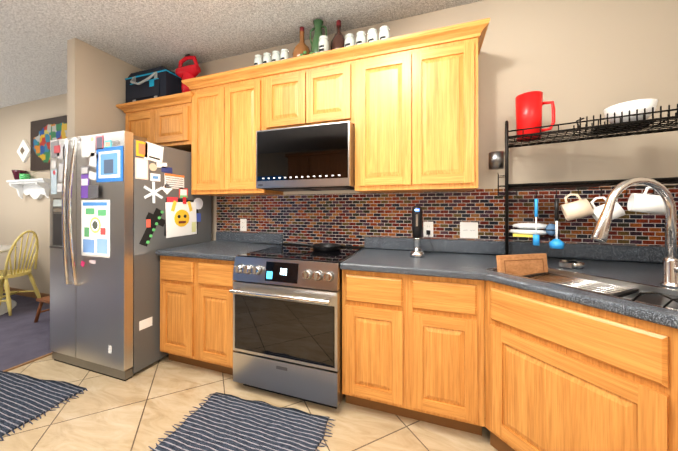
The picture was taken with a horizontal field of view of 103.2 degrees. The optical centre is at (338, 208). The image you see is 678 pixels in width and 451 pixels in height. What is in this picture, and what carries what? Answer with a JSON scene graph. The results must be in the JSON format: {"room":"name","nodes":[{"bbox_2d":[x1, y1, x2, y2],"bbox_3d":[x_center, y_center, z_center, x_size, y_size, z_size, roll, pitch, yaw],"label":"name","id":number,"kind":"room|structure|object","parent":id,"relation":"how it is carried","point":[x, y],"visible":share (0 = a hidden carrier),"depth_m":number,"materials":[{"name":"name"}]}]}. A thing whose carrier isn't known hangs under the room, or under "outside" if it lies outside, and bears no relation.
{"room":"kitchen","nodes":[
{"label":"kitchen","id":0,"kind":"room"},
{"bbox_2d":[0,293,51,370],"bbox_3d":[-5.239,1.271,1.442,4.710,0.066,5.000,0,0,19],"label":"floor carpet","id":1,"kind":"object","parent":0,"point":[24,337],"visible":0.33,"depth_m":2.66,"materials":[{"name":"carpet"}]},
{"bbox_2d":[0,298,16,314],"bbox_3d":[-4.806,1.237,2.763,1.920,0.005,1.920,0,0,19],"label":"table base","id":2,"kind":"object","parent":1,"relation":"on","point":[3,308],"visible":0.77,"depth_m":3.38,"materials":[{"name":"white"}]},
{"bbox_2d":[0,245,17,252],"bbox_3d":[-4.599,0.873,3.062,1.200,0.750,1.200,0,0,19],"label":"dining table","id":3,"kind":"object","parent":2,"relation":"on","point":[4,248],"visible":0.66,"depth_m":3.40,"materials":[{"name":"white wood"}]},
{"bbox_2d":[0,230,40,315],"bbox_3d":[-4.020,0.751,3.234,0.493,0.964,0.482,0,0,-13],"label":"chair","id":4,"kind":"object","parent":2,"relation":"on","point":[5,274],"visible":0.92,"depth_m":3.27,"materials":[{"name":"yellow wood"}]},
{"bbox_2d":[34,296,49,322],"bbox_3d":[-3.107,1.115,2.977,0.367,0.256,0.252,0,0,19],"label":"step stool","id":5,"kind":"object","parent":1,"relation":"on","point":[42,300],"visible":0.21,"depth_m":2.92,"materials":[{"name":"brown wood"}]},
{"bbox_2d":[67,38,142,137],"bbox_3d":[-2.273,-0.130,2.713,0.110,2.754,0.686,0,0,19],"label":"wall","id":6,"kind":"structure","parent":0,"point":[96,87],"depth_m":2.50,"materials":[{"name":"beige paint"}]},
{"bbox_2d":[0,0,482,107],"bbox_3d":[-3.076,-1.551,0.712,9.520,0.080,5.240,0,0,19],"label":"ceiling","id":7,"kind":"structure","parent":0,"point":[36,35],"depth_m":2.24,"materials":[{"name":"white paint"}]},
{"bbox_2d":[0,355,497,450],"bbox_3d":[-0.789,1.271,-0.071,4.690,0.060,5.000,0,0,19],"label":"floor","id":8,"kind":"structure","parent":0,"point":[143,409],"depth_m":1.60,"materials":[{"name":"tile"}]},
{"bbox_2d":[3,352,51,371],"bbox_3d":[-3.007,1.198,0.682,0.053,0.090,4.999,0,0,19],"label":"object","id":9,"kind":"structure","parent":8,"relation":"on","point":[48,354],"depth_m":2.16,"materials":[{"name":"brown wood"}]},
{"bbox_2d":[0,371,87,440],"bbox_3d":[-2.551,1.237,1.721,1.629,0.014,0.632,0,0,13],"label":"rug","id":10,"kind":"object","parent":8,"relation":"on","point":[24,399],"visible":1,"depth_m":1.76,"materials":[{"name":"blue fabric"}]},
{"bbox_2d":[49,130,210,380],"bbox_3d":[-1.822,0.346,2.398,0.896,1.800,0.873,0,0,19],"label":"fridge","id":11,"kind":"object","parent":8,"relation":"on","point":[125,206],"visible":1,"depth_m":2.04,"materials":[{"name":"grey metal"}]},
{"bbox_2d":[160,256,235,374],"bbox_3d":[-0.976,0.808,2.296,0.759,0.875,0.620,0,0,19],"label":"base cabinet","id":12,"kind":"object","parent":8,"relation":"on","point":[196,312],"visible":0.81,"depth_m":2.02,"materials":[{"name":"brown wood"}]},
{"bbox_2d":[148,392,334,450],"bbox_3d":[-0.500,1.236,1.476,0.915,0.014,0.500,0,0,19],"label":"area rug","id":13,"kind":"object","parent":8,"relation":"on","point":[216,421],"visible":0.98,"depth_m":1.50,"materials":[{"name":"blue"}]},
{"bbox_2d":[229,242,363,408],"bbox_3d":[-0.271,0.757,1.996,0.756,0.976,0.734,0,0,19],"label":"range","id":14,"kind":"object","parent":8,"relation":"on","point":[287,319],"visible":0.98,"depth_m":1.71,"materials":[{"name":"silver metal"}]},
{"bbox_2d":[342,270,484,435],"bbox_3d":[0.482,0.807,1.800,0.782,0.875,0.620,0,0,19],"label":"base cabinet","id":15,"kind":"object","parent":8,"relation":"on","point":[413,346],"visible":1,"depth_m":1.50,"materials":[{"name":"brown wood"}]},
{"bbox_2d":[485,281,677,450],"bbox_3d":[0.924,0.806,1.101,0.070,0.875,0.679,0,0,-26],"label":"base cabinet","id":16,"kind":"object","parent":8,"relation":"on","point":[562,375],"visible":0.94,"depth_m":1.05,"materials":[{"name":"brown wood"}]},
{"bbox_2d":[0,0,677,293],"bbox_3d":[-2.195,-0.129,3.113,9.400,2.754,0.120,0,0,19],"label":"wall","id":17,"kind":"structure","parent":0,"point":[574,60],"depth_m":1.82,"materials":[{"name":"beige paint"}]},
{"bbox_2d":[17,139,29,162],"bbox_3d":[-4.455,-0.811,3.799,0.325,0.325,0.034,0,0,19],"label":"mirror","id":18,"kind":"object","parent":17,"relation":"attached to","point":[23,151],"visible":0.98,"depth_m":3.78,"materials":[{"name":"white"}]},
{"bbox_2d":[6,170,49,198],"bbox_3d":[-4.159,-0.325,3.629,0.850,0.401,0.166,0,0,19],"label":"shelf","id":19,"kind":"object","parent":17,"relation":"attached to","point":[25,184],"visible":0.96,"depth_m":3.66,"materials":[{"name":"white wood"}]},
{"bbox_2d":[30,115,66,170],"bbox_3d":[-3.768,-0.862,3.569,1.070,0.680,0.030,0,0,19],"label":"art","id":20,"kind":"object","parent":17,"relation":"attached to","point":[43,132],"visible":0.43,"depth_m":3.63},
{"bbox_2d":[120,92,187,151],"bbox_3d":[-1.700,-0.807,2.709,0.860,0.448,0.325,0,0,19],"label":"upper cabinet","id":21,"kind":"object","parent":17,"relation":"attached to","point":[163,121],"depth_m":2.54,"materials":[{"name":"brown wood"}]},
{"bbox_2d":[125,66,181,102],"bbox_3d":[-1.871,-1.198,2.725,0.562,0.330,0.330,0,0,19],"label":"cooler bag","id":22,"kind":"object","parent":21,"relation":"on","point":[153,83],"visible":0.71,"depth_m":2.61,"materials":[{"name":"grey fabric"}]},
{"bbox_2d":[175,54,200,92],"bbox_3d":[-1.458,-1.253,2.590,0.280,0.440,0.113,0,0,19],"label":"bag","id":23,"kind":"object","parent":21,"relation":"on","point":[182,72],"visible":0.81,"depth_m":2.55,"materials":[{"name":"red"}]},
{"bbox_2d":[188,64,282,195],"bbox_3d":[-0.928,-0.634,2.446,0.767,1.018,0.325,0,0,19],"label":"upper cabinet","id":24,"kind":"object","parent":17,"relation":"attached to","point":[226,109],"depth_m":2.29,"materials":[{"name":"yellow wood"}]},
{"bbox_2d":[254,48,289,64],"bbox_3d":[-0.557,-1.220,2.217,0.324,0.147,0.075,0,0,19],"label":"jar","id":25,"kind":"object","parent":24,"relation":"on","point":[276,56],"depth_m":2.19,"materials":[{"name":"white ceramic"}]},
{"bbox_2d":[264,46,355,129],"bbox_3d":[-0.203,-0.879,2.200,0.762,0.530,0.325,0,0,19],"label":"upper cabinet","id":26,"kind":"object","parent":17,"relation":"attached to","point":[310,89],"depth_m":2.03,"materials":[{"name":"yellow wood"}]},
{"bbox_2d":[256,121,354,191],"bbox_3d":[-0.218,-0.374,2.153,0.754,0.451,0.422,0,0,19],"label":"microwave","id":27,"kind":"object","parent":26,"relation":"attached to","point":[317,157],"visible":0.98,"depth_m":1.95,"materials":[{"name":"silver metal"}]},
{"bbox_2d":[318,35,328,51],"bbox_3d":[-0.116,-1.222,2.022,0.083,0.152,0.078,0,0,-32],"label":"jar","id":28,"kind":"object","parent":26,"relation":"on","point":[323,45],"depth_m":1.99,"materials":[{"name":"white ceramic"}]},
{"bbox_2d":[330,20,344,49],"bbox_3d":[-0.002,-1.301,2.096,0.128,0.310,0.128,0,0,7],"label":"decorative bottle","id":29,"kind":"object","parent":26,"relation":"on","point":[338,40],"depth_m":2.05,"materials":[{"name":"brown glass"}]},
{"bbox_2d":[352,20,479,192],"bbox_3d":[0.539,-0.635,1.947,0.802,1.018,0.325,0,0,19],"label":"upper cabinet","id":30,"kind":"object","parent":17,"relation":"attached to","point":[406,106],"depth_m":1.78,"materials":[{"name":"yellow wood"}]},
{"bbox_2d":[155,232,677,328],"bbox_3d":[-0.076,0.299,0.643,3.554,0.136,3.208,0,0,19],"label":"countertop","id":31,"kind":"structure","parent":17,"relation":"attached to","point":[464,259],"depth_m":1.67,"materials":[{"name":"stone"}]},
{"bbox_2d":[410,206,424,257],"bbox_3d":[0.534,0.158,1.837,0.100,0.345,0.098,0,0,19],"label":"blender","id":32,"kind":"object","parent":31,"relation":"on","point":[416,252],"visible":1,"depth_m":1.81,"materials":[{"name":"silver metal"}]},
{"bbox_2d":[485,253,677,311],"bbox_3d":[1.123,0.404,1.186,0.815,0.313,0.844,0,0,19],"label":"sink","id":33,"kind":"object","parent":31,"relation":"in","point":[532,267],"visible":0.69,"depth_m":1.28,"materials":[{"name":"silver metal"}]},
{"bbox_2d":[489,91,677,254],"bbox_3d":[1.461,-0.183,1.448,1.137,1.024,0.378,0,0,32],"label":"dish rack","id":34,"kind":"object","parent":31,"relation":"on","point":[630,117],"visible":0.92,"depth_m":1.47,"materials":[{"name":"black metal"}]},
{"bbox_2d":[590,177,677,287],"bbox_3d":[1.247,0.099,1.131,0.345,0.460,0.156,0,0,19],"label":"gooseneck faucet","id":35,"kind":"object","parent":31,"relation":"on","point":[600,232],"visible":1,"depth_m":1.12,"materials":[{"name":"silver metal"}]},
{"bbox_2d":[217,185,677,246],"bbox_3d":[0.441,0.104,2.150,3.545,0.484,0.006,0,0,19],"label":"tile backsplash","id":36,"kind":"structure","parent":17,"relation":"attached to","point":[354,219],"depth_m":2.01,"materials":[{"name":"tile"}]},
{"bbox_2d":[240,219,246,230],"bbox_3d":[-0.928,0.162,2.608,0.072,0.116,0.008,0,0,19],"label":"outlet","id":37,"kind":"object","parent":36,"relation":"attached to","point":[243,222],"depth_m":2.60,"materials":[{"name":"white plastic"}]},
{"bbox_2d":[423,222,433,252],"bbox_3d":[0.670,0.215,2.015,0.083,0.226,0.101,0,0,19],"label":"outlet","id":38,"kind":"object","parent":36,"relation":"attached to","point":[427,226],"depth_m":2.05,"materials":[{"name":"white plastic"}]},
{"bbox_2d":[460,222,477,237],"bbox_3d":[0.953,0.160,1.969,0.120,0.116,0.008,0,0,19],"label":"outlet","id":39,"kind":"object","parent":36,"relation":"attached to","point":[468,229],"depth_m":1.97,"materials":[{"name":"white plastic"}]},
{"bbox_3d":[-7.507,-0.131,2.278,0.120,2.754,5.120,0,0,19],"label":"wall","id":40,"kind":"structure","parent":0,"visible":0},
{"bbox_2d":[3,286,49,298],"bbox_3d":[-4.451,1.201,3.807,4.680,0.084,0.012,0,0,19],"label":"baseboard","id":41,"kind":"structure","parent":40,"relation":"attached to","point":[30,294],"depth_m":3.78,"materials":[{"name":"brown wood"}]}
]}

